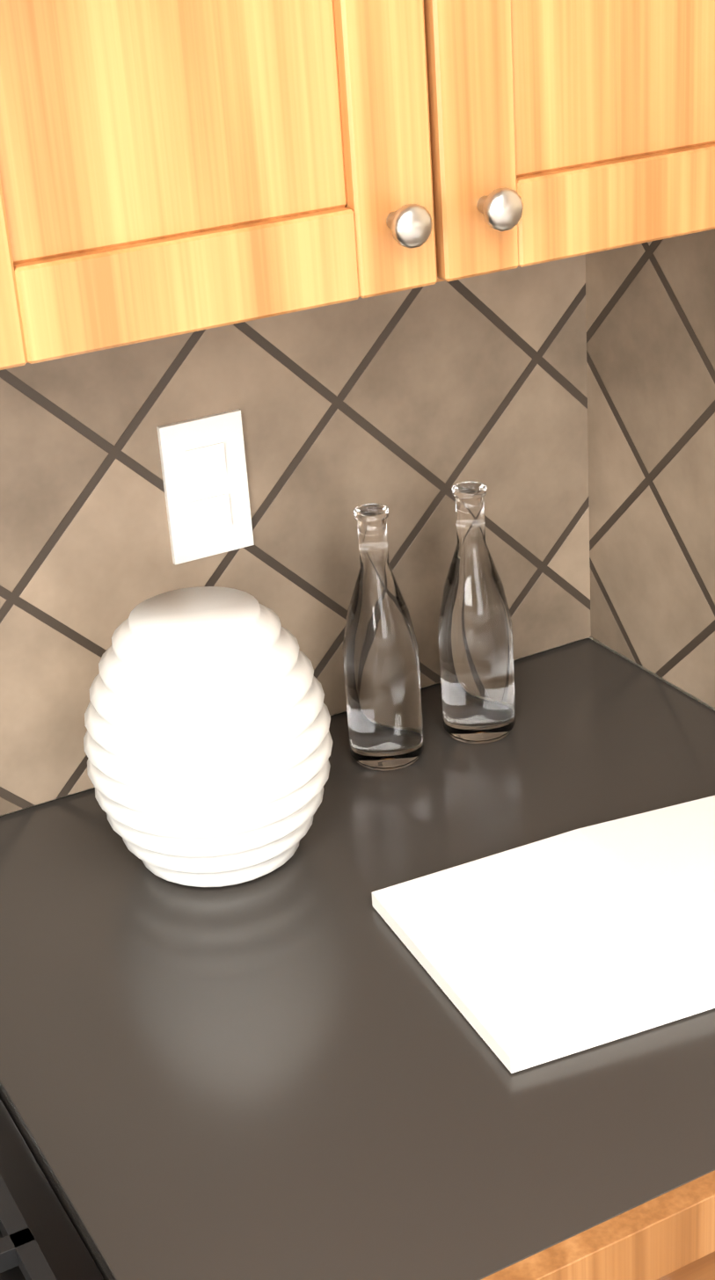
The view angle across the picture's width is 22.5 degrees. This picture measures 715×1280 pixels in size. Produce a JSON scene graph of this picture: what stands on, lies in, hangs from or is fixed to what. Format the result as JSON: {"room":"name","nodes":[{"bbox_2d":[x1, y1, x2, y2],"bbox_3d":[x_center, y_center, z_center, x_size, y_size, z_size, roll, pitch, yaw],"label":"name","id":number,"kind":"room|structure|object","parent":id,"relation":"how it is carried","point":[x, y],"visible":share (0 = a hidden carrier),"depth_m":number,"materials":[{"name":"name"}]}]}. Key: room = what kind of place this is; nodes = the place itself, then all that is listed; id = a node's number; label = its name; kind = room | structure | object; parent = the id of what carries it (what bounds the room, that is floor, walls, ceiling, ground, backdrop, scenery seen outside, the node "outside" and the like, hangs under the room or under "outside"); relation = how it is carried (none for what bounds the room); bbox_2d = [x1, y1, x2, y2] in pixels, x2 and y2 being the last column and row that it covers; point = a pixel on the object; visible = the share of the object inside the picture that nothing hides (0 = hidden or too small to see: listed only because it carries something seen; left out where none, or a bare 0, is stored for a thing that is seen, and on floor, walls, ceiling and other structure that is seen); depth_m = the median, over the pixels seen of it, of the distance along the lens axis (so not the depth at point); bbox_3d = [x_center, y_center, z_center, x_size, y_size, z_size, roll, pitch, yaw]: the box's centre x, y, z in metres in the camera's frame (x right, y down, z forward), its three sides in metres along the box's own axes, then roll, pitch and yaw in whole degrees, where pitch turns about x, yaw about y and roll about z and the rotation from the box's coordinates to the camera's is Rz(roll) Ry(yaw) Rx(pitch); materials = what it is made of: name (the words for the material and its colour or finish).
{"room":"kitchen","nodes":[
{"label":"kitchen","id":0,"kind":"room"},
{"bbox_2d":[1,636,592,815],"bbox_3d":[-1.707,0.233,0.797,6.650,2.440,0.140,-16,27,-24],"label":"wall","id":1,"kind":"structure","parent":0,"point":[590,637],"depth_m":1.63,"materials":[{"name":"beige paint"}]},
{"bbox_2d":[0,0,714,370],"bbox_3d":[-0.042,-0.633,1.102,0.672,0.793,0.357,-16,27,-24],"label":"upper cabinet","id":2,"kind":"object","parent":1,"relation":"attached to","point":[172,167],"visible":1,"depth_m":1.08,"materials":[{"name":"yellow wood"}]},
{"bbox_2d":[0,228,714,815],"bbox_3d":[-0.905,0.166,0.770,2.870,0.642,0.620,-16,27,-24],"label":"backsplash","id":3,"kind":"structure","parent":1,"relation":"attached to","point":[563,410],"depth_m":1.53,"materials":[{"name":"beige tile"}]},
{"bbox_2d":[156,408,254,565],"bbox_3d":[-0.123,-0.125,1.474,0.072,0.118,0.008,-16,27,-24],"label":"light switch","id":4,"kind":"object","parent":3,"relation":"attached to","point":[203,464],"visible":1,"depth_m":1.47,"materials":[{"name":"white plastic"}]},
{"bbox_2d":[592,638,714,711],"bbox_3d":[0.399,-0.190,1.385,0.100,2.440,0.620,-16,27,-24],"label":"wall","id":5,"kind":"structure","parent":0,"point":[656,675],"depth_m":1.67,"materials":[{"name":"beige paint"}]},
{"bbox_3d":[2.101,1.848,-0.330,11.600,0.060,7.000,-16,27,-24],"label":"floor","id":6,"kind":"structure","parent":0,"visible":0},
{"bbox_2d":[0,1098,104,1279],"bbox_3d":[-0.589,0.707,1.088,0.899,1.190,0.741,-16,27,-24],"label":"range","id":7,"kind":"object","parent":6,"relation":"on","point":[40,1239],"visible":1,"depth_m":1.05,"materials":[{"name":"black metal"}]},
{"bbox_2d":[0,637,714,1279],"bbox_3d":[0.106,0.616,1.508,0.705,0.915,0.678,-16,27,-24],"label":"countertop","id":8,"kind":"structure","parent":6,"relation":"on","point":[294,1068],"depth_m":1.17,"materials":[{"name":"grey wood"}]},
{"bbox_2d":[83,586,332,887],"bbox_3d":[-0.115,0.072,1.378,0.190,0.205,0.190,-16,27,-24],"label":"ribbed vase","id":9,"kind":"object","parent":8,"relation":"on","point":[207,743],"visible":1,"depth_m":1.31,"materials":[{"name":"white ceramic"}]},
{"bbox_2d":[342,503,423,770],"bbox_3d":[0.018,-0.004,1.498,0.064,0.225,0.064,-16,27,-24],"label":"glass bottle","id":10,"kind":"object","parent":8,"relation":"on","point":[381,661],"visible":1,"depth_m":1.48,"materials":[{"name":"clear glass"}]},
{"bbox_2d":[437,480,515,743],"bbox_3d":[0.100,-0.024,1.531,0.064,0.225,0.064,-16,27,-24],"label":"glass bottle","id":11,"kind":"object","parent":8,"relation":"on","point":[475,636],"visible":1,"depth_m":1.51,"materials":[{"name":"clear glass"}]},
{"bbox_2d":[370,795,714,1073],"bbox_3d":[0.221,0.190,1.292,0.367,0.018,0.221,-13,26,-18],"label":"cutting board","id":12,"kind":"object","parent":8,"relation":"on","point":[544,950],"visible":0.88,"depth_m":1.26,"materials":[{"name":"white plastic"}]}
]}

